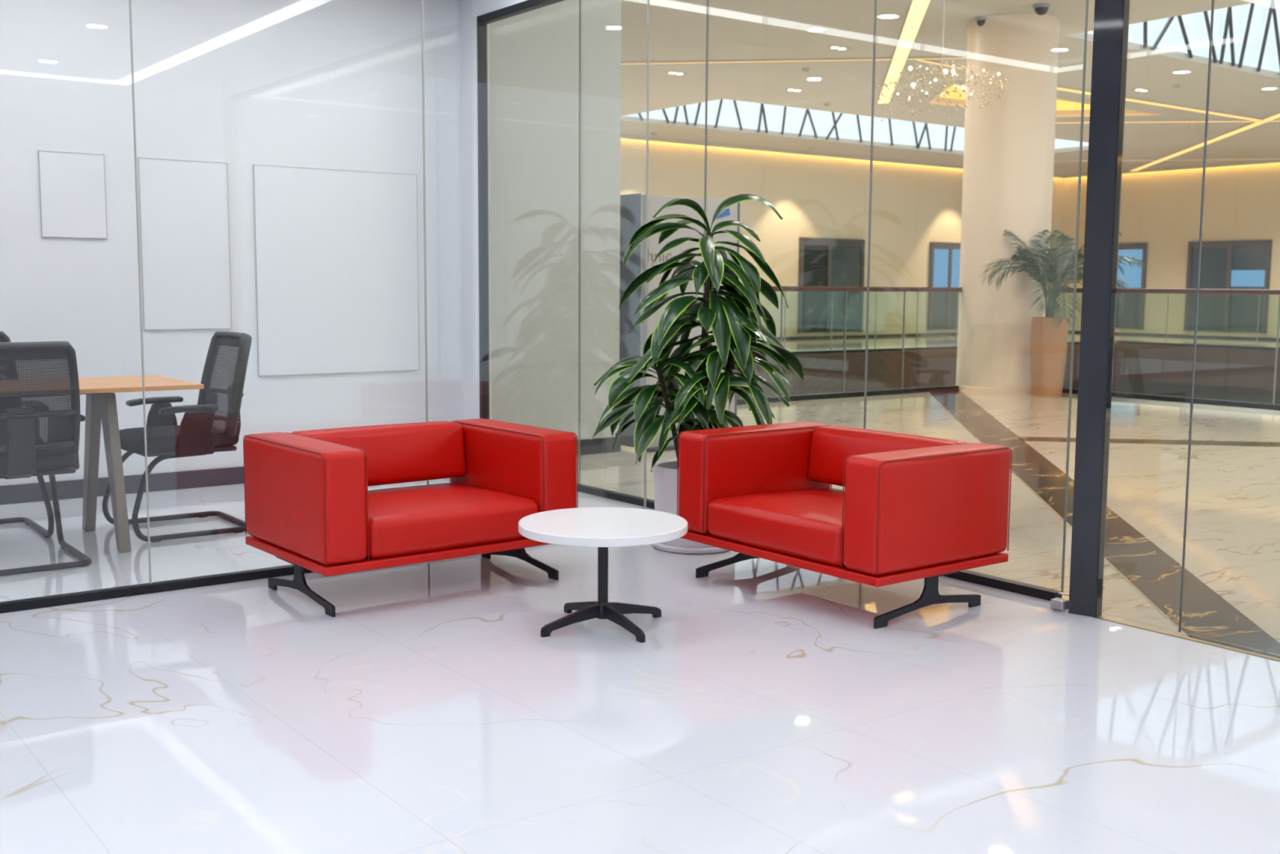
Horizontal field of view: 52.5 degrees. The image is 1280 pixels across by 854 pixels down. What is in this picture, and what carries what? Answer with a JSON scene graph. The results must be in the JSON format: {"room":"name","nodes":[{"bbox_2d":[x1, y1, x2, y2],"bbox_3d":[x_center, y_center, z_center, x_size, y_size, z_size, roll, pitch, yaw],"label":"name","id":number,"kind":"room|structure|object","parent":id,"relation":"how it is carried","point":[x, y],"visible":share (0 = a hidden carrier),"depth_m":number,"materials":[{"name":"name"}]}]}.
{"room":"office waiting area","nodes":[
{"label":"office waiting area","id":0,"kind":"room"},
{"bbox_2d":[0,0,462,485],"bbox_3d":[-4.561,-0.954,5.708,8.620,2.900,0.120,-4,8,-37],"label":"wall","id":1,"kind":"structure","parent":0,"point":[241,84],"depth_m":7.24,"materials":[{"name":"white paint"}]},
{"bbox_2d":[37,150,107,238],"bbox_3d":[-2.968,-1.213,6.796,0.324,0.441,0.012,-4,8,-37],"label":"wall panel","id":2,"kind":"object","parent":1,"relation":"attached to","point":[72,185],"visible":1,"depth_m":6.79,"materials":[{"name":"white paint"}]},
{"bbox_2d":[0,466,244,504],"bbox_3d":[-4.578,0.448,5.770,8.500,0.098,0.016,-4,8,-37],"label":"baseboard","id":3,"kind":"structure","parent":1,"relation":"attached to","point":[68,489],"depth_m":7.12,"materials":[{"name":"grey"}]},
{"bbox_2d":[137,157,231,329],"bbox_3d":[-2.507,-1.003,7.167,0.483,0.925,0.012,-4,8,-37],"label":"wall panel","id":4,"kind":"object","parent":1,"relation":"attached to","point":[184,222],"visible":1,"depth_m":7.16,"materials":[{"name":"white paint"}]},
{"bbox_2d":[253,164,419,376],"bbox_3d":[-1.785,-0.920,7.721,1.025,1.200,0.012,-4,8,-37],"label":"wall panel","id":5,"kind":"object","parent":1,"relation":"attached to","point":[336,251],"visible":1,"depth_m":7.70,"materials":[{"name":"white paint"}]},
{"bbox_2d":[459,0,527,419],"bbox_3d":[1.985,-0.738,4.115,0.065,2.900,10.300,-4,8,-37],"label":"wall","id":6,"kind":"structure","parent":0,"point":[469,10],"depth_m":8.07,"materials":[{"name":"white paint"}]},
{"bbox_2d":[476,0,1088,600],"bbox_3d":[1.618,-0.717,4.564,0.050,2.757,8.650,-4,8,-37],"label":"window frame","id":7,"kind":"structure","parent":6,"relation":"in","point":[1039,592],"depth_m":7.14,"materials":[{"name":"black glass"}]},
{"bbox_2d":[488,0,621,439],"bbox_3d":[-4.678,-2.427,13.895,1.135,4.050,13.650,-4,8,-37],"label":"wall","id":8,"kind":"structure","parent":0,"point":[534,55],"depth_m":8.54,"materials":[{"name":"paint"}]},
{"bbox_2d":[576,436,621,455],"bbox_3d":[-0.594,0.153,8.678,1.141,0.105,0.012,-4,8,-37],"label":"baseboard","id":9,"kind":"structure","parent":8,"relation":"attached to","point":[602,445],"depth_m":8.90,"materials":[{"name":"grey stone"}]},
{"bbox_2d":[760,330,1279,340],"bbox_3d":[9.687,-0.542,15.915,24.044,0.050,27.800,-4,8,-37],"label":"baseboard","id":10,"kind":"structure","parent":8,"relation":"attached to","point":[1075,331],"depth_m":30.42,"materials":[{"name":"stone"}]},
{"bbox_2d":[0,332,1279,853],"bbox_3d":[5.792,-0.084,13.094,33.900,0.300,27.900,-4,8,-37],"label":"floor","id":11,"kind":"structure","parent":0,"point":[764,709],"depth_m":3.68,"materials":[{"name":"white tile"}]},
{"bbox_2d":[0,331,53,537],"bbox_3d":[-3.004,0.038,5.854,0.570,0.916,0.607,-4,8,-37],"label":"chair","id":12,"kind":"object","parent":11,"relation":"on","point":[3,337],"visible":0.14,"depth_m":5.91,"materials":[{"name":"black plastic"}]},
{"bbox_2d":[0,341,91,576],"bbox_3d":[-2.572,0.103,5.281,0.570,0.916,0.607,-4,8,-37],"label":"chair","id":13,"kind":"object","parent":11,"relation":"on","point":[21,457],"visible":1,"depth_m":5.12,"materials":[{"name":"black plastic"}]},
{"bbox_2d":[0,375,204,552],"bbox_3d":[-3.486,0.240,4.914,3.452,0.712,0.712,-4,8,-37],"label":"meeting table","id":14,"kind":"object","parent":11,"relation":"on","point":[100,397],"visible":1,"depth_m":5.61,"materials":[{"name":"brown wood"}]},
{"bbox_2d":[102,331,251,542],"bbox_3d":[-2.141,0.021,6.059,0.607,0.916,0.570,-4,8,-37],"label":"chair","id":15,"kind":"object","parent":11,"relation":"on","point":[196,434],"visible":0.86,"depth_m":5.98,"materials":[{"name":"black fabric"}]},
{"bbox_2d":[0,0,649,613],"bbox_3d":[-3.248,-0.718,3.619,8.202,2.900,0.040,-4,8,-37],"label":"frame","id":16,"kind":"structure","parent":11,"relation":"on","point":[36,602],"depth_m":4.85,"materials":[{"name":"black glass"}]},
{"bbox_2d":[243,417,577,617],"bbox_3d":[-0.876,0.311,4.993,1.071,0.587,0.729,-5,8,-38],"label":"armchair","id":17,"kind":"object","parent":11,"relation":"on","point":[309,504],"visible":0.96,"depth_m":4.80,"materials":[{"name":"red leather"}]},
{"bbox_2d":[290,421,466,486],"bbox_3d":[-1.039,0.110,5.178,0.718,0.229,0.201,-5,8,-38],"label":"cushion","id":18,"kind":"object","parent":17,"relation":"on","point":[405,452],"depth_m":5.16,"materials":[{"name":"red leather"}]},
{"bbox_2d":[366,482,537,558],"bbox_3d":[-0.864,0.342,4.981,0.716,0.174,0.687,-5,8,-38],"label":"seat cushion","id":19,"kind":"object","parent":17,"relation":"on","point":[447,520],"depth_m":4.76,"materials":[{"name":"red leather"}]},
{"bbox_2d":[518,506,687,642],"bbox_3d":[-0.125,0.496,4.381,0.568,0.361,0.568,-3,7,-31],"label":"coffee table","id":20,"kind":"object","parent":11,"relation":"on","point":[602,528],"visible":1,"depth_m":4.32,"materials":[{"name":"white laminate"}]},
{"bbox_2d":[618,193,740,452],"bbox_3d":[0.243,-0.755,9.351,0.857,1.775,0.520,-4,8,-37],"label":"display board","id":21,"kind":"object","parent":11,"relation":"on","point":[633,206],"visible":0.29,"depth_m":9.05,"materials":[{"name":"grey"}]},
{"bbox_2d":[591,194,803,553],"bbox_3d":[0.273,-0.239,5.626,0.915,1.553,0.854,-4,8,-37],"label":"potted plant","id":22,"kind":"object","parent":11,"relation":"on","point":[734,319],"visible":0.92,"depth_m":5.57,"materials":[{"name":"green plant"}]},
{"bbox_2d":[640,285,962,404],"bbox_3d":[1.068,-0.803,12.721,6.380,1.150,0.060,-4,8,-37],"label":"glass balustrade","id":23,"kind":"object","parent":11,"relation":"on","point":[922,389],"visible":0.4,"depth_m":13.57,"materials":[{"name":"brown glass"}]},
{"bbox_2d":[676,421,1012,628],"bbox_3d":[0.749,0.330,4.916,0.729,0.587,1.071,-4,8,-37],"label":"armchair","id":24,"kind":"object","parent":11,"relation":"on","point":[910,507],"visible":0.99,"depth_m":4.63,"materials":[{"name":"red leather"}]},
{"bbox_2d":[707,487,844,565],"bbox_3d":[0.733,0.361,4.907,0.687,0.174,0.716,-4,8,-37],"label":"seat cushion","id":25,"kind":"object","parent":24,"relation":"on","point":[788,526],"depth_m":4.75,"materials":[{"name":"red leather"}]},
{"bbox_2d":[808,425,968,486],"bbox_3d":[0.960,0.136,5.055,0.201,0.229,0.718,-4,8,-37],"label":"cushion","id":26,"kind":"object","parent":24,"relation":"on","point":[828,446],"depth_m":5.13,"materials":[{"name":"red leather"}]},
{"bbox_2d":[640,291,1079,359],"bbox_3d":[2.235,-1.756,21.640,19.000,1.125,0.060,-4,8,-37],"label":"glass balustrade","id":27,"kind":"object","parent":11,"relation":"on","point":[874,349],"visible":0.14,"depth_m":23.11,"materials":[{"name":"brown glass"}]},
{"bbox_2d":[640,342,1279,398],"bbox_3d":[9.180,0.219,12.601,19.300,0.750,23.000,-4,8,-37],"label":"fascia","id":28,"kind":"object","parent":11,"relation":"attached to","point":[823,373],"visible":0.32,"depth_m":24.59,"materials":[{"name":"brown"}]},
{"bbox_2d":[955,13,1059,393],"bbox_3d":[4.089,-2.433,14.472,0.980,4.049,0.980,-4,8,-37],"label":"column","id":29,"kind":"structure","parent":11,"relation":"on","point":[1007,180],"depth_m":14.08,"materials":[{"name":"beige paint"}]},
{"bbox_2d":[927,391,1188,636],"bbox_3d":[2.496,0.167,9.307,0.014,0.022,10.137,1,6,8],"label":"inlay","id":30,"kind":"object","parent":11,"relation":"on","point":[976,437],"visible":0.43,"depth_m":5.49,"materials":[{"name":"brown stone"}]},
{"bbox_2d":[1050,591,1069,610],"bbox_3d":[1.511,0.627,4.658,0.048,0.058,0.056,-4,8,-37],"label":"clamp","id":31,"kind":"object","parent":11,"relation":"on","point":[1058,603],"visible":1,"depth_m":4.64,"materials":[{"name":"grey metal"}]},
{"bbox_2d":[980,229,1146,396],"bbox_3d":[4.436,-1.198,13.654,1.691,1.777,1.299,-1,6,-9],"label":"potted palm","id":32,"kind":"object","parent":11,"relation":"on","point":[1048,333],"visible":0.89,"depth_m":13.75,"materials":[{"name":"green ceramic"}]},
{"bbox_2d":[1030,316,1067,396],"bbox_3d":[4.370,-0.754,13.895,0.388,0.840,0.388,-4,8,-37],"label":"planter","id":33,"kind":"object","parent":32,"relation":"attached to","point":[1048,344],"depth_m":13.75,"materials":[{"name":"brown ceramic"}]},
{"bbox_2d":[1068,0,1129,617],"bbox_3d":[1.594,-1.324,4.394,0.076,4.000,0.105,-4,8,-37],"label":"post","id":34,"kind":"object","parent":11,"relation":"on","point":[1111,17],"visible":1,"depth_m":4.47,"materials":[{"name":"grey metal"}]},
{"bbox_2d":[1178,0,1214,631],"bbox_3d":[2.885,-0.496,2.759,0.010,2.700,4.180,-4,8,-37],"label":"door","id":35,"kind":"structure","parent":34,"relation":"attached to","point":[1212,1],"depth_m":4.21,"materials":[{"name":"clear glass"}]},
{"bbox_2d":[928,390,1279,657],"bbox_3d":[2.646,0.165,9.334,0.367,0.022,10.780,1,6,8],"label":"inlay","id":36,"kind":"object","parent":11,"relation":"on","point":[1206,615],"visible":0.67,"depth_m":5.49,"materials":[{"name":"brown stone"}]},
{"bbox_2d":[1017,436,1279,446],"bbox_3d":[5.684,0.160,9.557,5.600,0.022,0.283,1,6,8],"label":"inlay","id":37,"kind":"object","parent":11,"relation":"on","point":[1024,438],"visible":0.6,"depth_m":9.80,"materials":[{"name":"brown stone"}]},
{"bbox_2d":[1050,288,1279,410],"bbox_3d":[9.013,-0.299,8.581,0.060,1.150,14.900,-4,8,-37],"label":"glass balustrade","id":38,"kind":"object","parent":11,"relation":"on","point":[1232,291],"visible":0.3,"depth_m":12.99,"materials":[{"name":"brown glass"}]},
{"bbox_2d":[1096,616,1279,661],"bbox_3d":[3.889,1.038,1.541,0.026,0.052,7.600,-4,8,-37],"label":"trim","id":39,"kind":"structure","parent":11,"relation":"on","point":[1238,650],"depth_m":4.28,"materials":[{"name":"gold metal"}]},
{"bbox_2d":[1117,293,1279,350],"bbox_3d":[16.664,-1.334,18.631,0.060,1.125,21.900,-4,8,-37],"label":"glass balustrade","id":40,"kind":"object","parent":11,"relation":"on","point":[1118,342],"visible":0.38,"depth_m":25.86,"materials":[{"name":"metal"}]},
{"bbox_2d":[620,137,1063,337],"bbox_3d":[1.404,-3.804,26.872,24.244,4.050,0.150,-4,8,-37],"label":"wall","id":41,"kind":"structure","parent":0,"point":[913,206],"depth_m":28.75,"materials":[{"name":"beige paint"}]},
{"bbox_2d":[620,133,963,168],"bbox_3d":[3.658,-5.884,27.752,10.438,0.075,0.573,-4,8,-37],"label":"light","id":42,"kind":"object","parent":41,"relation":"attached to","point":[798,152],"depth_m":27.62,"materials":[{"name":"beige"}]},
{"bbox_2d":[797,237,865,333],"bbox_3d":[4.279,-3.154,28.975,1.990,2.080,0.070,-4,8,-37],"label":"window","id":43,"kind":"structure","parent":41,"relation":"in","point":[822,262],"depth_m":28.92,"materials":[{"name":"grey"}]},
{"bbox_2d":[927,241,960,329],"bbox_3d":[7.633,-3.410,31.473,1.830,2.090,0.070,-4,8,-37],"label":"door","id":44,"kind":"structure","parent":41,"relation":"in","point":[944,257],"depth_m":31.21,"materials":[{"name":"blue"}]},
{"bbox_2d":[620,0,1279,174],"bbox_3d":[9.270,-4.560,15.236,25.440,0.080,27.950,-4,8,-37],"label":"ceiling","id":45,"kind":"structure","parent":0,"point":[739,29],"depth_m":17.82,"materials":[{"name":"beige paint"}]},
{"bbox_2d":[665,71,686,75],"bbox_3d":[0.493,-4.850,17.799,0.260,0.012,0.140,-4,8,-37],"label":"recessed light","id":46,"kind":"object","parent":45,"relation":"in","point":[671,72],"visible":1,"depth_m":17.77,"materials":[{"name":"beige plastic"}]},
{"bbox_2d":[621,56,966,64],"bbox_3d":[1.887,-4.715,16.696,6.046,0.024,0.080,1,6,8],"label":"recessed light","id":47,"kind":"object","parent":45,"relation":"in","point":[921,57],"visible":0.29,"depth_m":16.66,"materials":[{"name":"beige plastic"}]},
{"bbox_2d":[785,88,804,91],"bbox_3d":[2.290,-4.998,19.262,0.260,0.012,0.140,-4,8,-37],"label":"recessed light","id":48,"kind":"object","parent":45,"relation":"in","point":[790,89],"visible":1,"depth_m":19.25,"materials":[{"name":"beige plastic"}]},
{"bbox_2d":[637,98,955,151],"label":"window","id":49,"kind":"structure","parent":45,"relation":"attached to","point":[762,108],"depth_m":25.52,"materials":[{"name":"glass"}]},
{"bbox_2d":[801,67,808,71],"bbox_3d":[2.212,-4.775,17.343,0.100,0.040,0.098,-4,8,-37],"label":"recessed light","id":50,"kind":"object","parent":45,"relation":"in","point":[803,69],"visible":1,"depth_m":17.31,"materials":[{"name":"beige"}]},
{"bbox_2d":[806,77,822,80],"bbox_3d":[2.449,-4.888,18.238,0.218,0.010,0.218,-4,8,-37],"label":"recessed light","id":51,"kind":"object","parent":45,"relation":"in","point":[811,78],"visible":1,"depth_m":18.22,"materials":[{"name":"white plastic"}]},
{"bbox_2d":[806,27,826,31],"bbox_3d":[2.000,-4.508,14.736,0.218,0.010,0.218,-4,8,-37],"label":"recessed light","id":52,"kind":"object","parent":45,"relation":"in","point":[812,29],"visible":1,"depth_m":14.73,"materials":[{"name":"white plastic"}]},
{"bbox_2d":[823,102,830,106],"bbox_3d":[2.975,-5.131,20.643,0.100,0.040,0.098,-4,8,-37],"label":"recessed light","id":53,"kind":"object","parent":45,"relation":"in","point":[824,104],"visible":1,"depth_m":20.61,"materials":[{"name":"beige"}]},
{"bbox_2d":[826,45,850,50],"bbox_3d":[2.423,-4.623,15.834,0.260,0.012,0.140,-4,8,-37],"label":"recessed light","id":54,"kind":"object","parent":45,"relation":"in","point":[837,47],"visible":1,"depth_m":15.80,"materials":[{"name":"beige plastic"}]},
{"bbox_2d":[876,0,931,103],"bbox_3d":[3.251,-4.644,16.129,0.194,0.024,8.854,1,6,8],"label":"recessed light","id":55,"kind":"object","parent":45,"relation":"in","point":[917,9],"visible":0.92,"depth_m":15.38,"materials":[{"name":"beige plastic"}]},
{"bbox_2d":[915,59,966,70],"bbox_3d":[4.308,-4.756,17.214,2.006,0.024,0.085,-5,8,-41],"label":"recessed light","id":56,"kind":"object","parent":45,"relation":"in","point":[930,61],"visible":0.45,"depth_m":16.77,"materials":[{"name":"beige plastic"}]},
{"bbox_2d":[875,0,1008,124],"bbox_3d":[2.837,-3.526,12.154,1.204,1.389,1.186,3,7,20],"label":"crystal chandelier","id":57,"kind":"object","parent":45,"relation":"hanging from","point":[945,71],"visible":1,"depth_m":12.13,"materials":[{"name":"clear crystal"},{"name":"brushed steel"}]},
{"bbox_2d":[975,16,986,26],"bbox_3d":[3.711,-4.371,14.030,0.170,0.105,0.170,-4,8,-37],"label":"security camera","id":58,"kind":"object","parent":45,"relation":"attached to","point":[980,20],"visible":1,"depth_m":13.97,"materials":[{"name":"grey plastic"}]},
{"bbox_2d":[1032,3,1049,15],"bbox_3d":[4.139,-4.298,13.380,0.170,0.105,0.170,-4,8,-37],"label":"security camera","id":59,"kind":"object","parent":45,"relation":"attached to","point":[1041,9],"visible":1,"depth_m":13.33,"materials":[{"name":"grey plastic"}]},
{"bbox_2d":[927,81,1162,117],"bbox_3d":[6.105,-5.294,20.575,5.326,0.400,1.570,-4,8,-37],"label":"recessed light","id":60,"kind":"object","parent":45,"relation":"attached to","point":[1062,104],"visible":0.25,"depth_m":20.96,"materials":[{"name":"yellow"}]},
{"bbox_2d":[1057,85,1090,95],"bbox_3d":[6.369,-4.938,19.005,1.118,0.024,0.258,-4,8,-37],"label":"recessed light","id":61,"kind":"object","parent":45,"relation":"in","point":[1059,87],"depth_m":18.99,"materials":[{"name":"beige"}]},
{"bbox_2d":[1133,88,1151,91],"bbox_3d":[7.357,-4.941,19.039,0.260,0.012,0.140,-4,8,-37],"label":"recessed light","id":62,"kind":"object","parent":45,"relation":"in","point":[1139,89],"visible":1,"depth_m":19.01,"materials":[{"name":"beige"}]},
{"bbox_2d":[1053,158,1279,161],"bbox_3d":[11.691,-6.028,29.310,5.946,0.024,0.085,2,6,11],"label":"recessed light","id":63,"kind":"object","parent":45,"relation":"in","point":[1211,158],"visible":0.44,"depth_m":29.18,"materials":[{"name":"beige"}]},
{"bbox_2d":[1165,159,1253,160],"bbox_3d":[11.691,-6.026,29.310,5.946,0.016,0.060,2,6,11],"label":"diffuser","id":64,"kind":"object","parent":63,"relation":"attached to","point":[1168,159],"depth_m":29.12,"materials":[{"name":"yellow plastic"}]},
{"bbox_2d":[1055,119,1279,123],"bbox_3d":[9.645,-5.297,22.489,5.921,0.024,0.134,1,6,7],"label":"recessed light","id":65,"kind":"object","parent":45,"relation":"in","point":[1275,120],"visible":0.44,"depth_m":22.49,"materials":[{"name":"beige"}]},
{"bbox_2d":[1055,120,1279,123],"bbox_3d":[9.645,-5.295,22.489,5.921,0.016,0.110,1,6,7],"label":"diffuser","id":66,"kind":"object","parent":65,"relation":"attached to","point":[1056,122],"depth_m":22.52,"materials":[{"name":"plastic"}]},
{"bbox_2d":[1173,84,1180,88],"bbox_3d":[7.673,-4.872,18.555,0.100,0.040,0.098,-4,8,-37],"label":"recessed light","id":67,"kind":"object","parent":45,"relation":"in","point":[1175,86],"visible":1,"depth_m":18.52,"materials":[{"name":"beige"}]},
{"bbox_2d":[1125,96,1262,121],"bbox_3d":[8.955,-5.134,20.952,4.253,0.024,0.260,-4,8,-37],"label":"recessed light","id":68,"kind":"object","parent":45,"relation":"in","point":[1158,104],"depth_m":20.88,"materials":[{"name":"beige"}]},
{"bbox_2d":[1128,111,1279,171],"bbox_3d":[11.316,-5.696,26.242,0.195,0.024,11.731,1,6,8],"label":"recessed light","id":69,"kind":"object","parent":45,"relation":"in","point":[1275,116],"visible":0.92,"depth_m":25.20,"materials":[{"name":"beige"}]},
{"bbox_2d":[1142,0,1279,71],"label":"window","id":70,"kind":"structure","parent":45,"relation":"attached to","point":[1228,22],"depth_m":17.00,"materials":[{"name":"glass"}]},
{"bbox_2d":[1057,162,1279,337],"bbox_3d":[19.403,-3.256,22.927,0.200,4.050,27.800,-4,8,-37],"label":"wall","id":71,"kind":"structure","parent":0,"point":[1162,210],"depth_m":31.26,"materials":[{"name":"beige paint"}]},
{"bbox_2d":[1115,242,1147,328],"bbox_3d":[11.947,-3.549,32.678,0.070,2.120,1.700,-4,8,-37],"label":"door","id":72,"kind":"structure","parent":71,"relation":"in","point":[1131,314],"depth_m":32.28,"materials":[{"name":"grey"}]},
{"bbox_2d":[1121,159,1279,173],"bbox_3d":[12.967,-6.095,30.232,0.787,0.075,4.210,-4,8,-37],"label":"light","id":73,"kind":"object","parent":71,"relation":"attached to","point":[1264,162],"depth_m":30.42,"materials":[{"name":"beige"}]},
{"bbox_2d":[1183,240,1272,333],"bbox_3d":[13.715,-3.281,30.332,0.070,2.120,2.000,-4,8,-37],"label":"window","id":74,"kind":"structure","parent":71,"relation":"in","point":[1244,264],"depth_m":30.27,"materials":[{"name":"grey"}]},
{"bbox_2d":[1062,378,1279,404],"bbox_3d":[10.212,2.953,15.263,23.800,5.250,25.500,-4,8,-37],"label":"wall","id":75,"kind":"structure","parent":0,"point":[1175,389],"depth_m":28.70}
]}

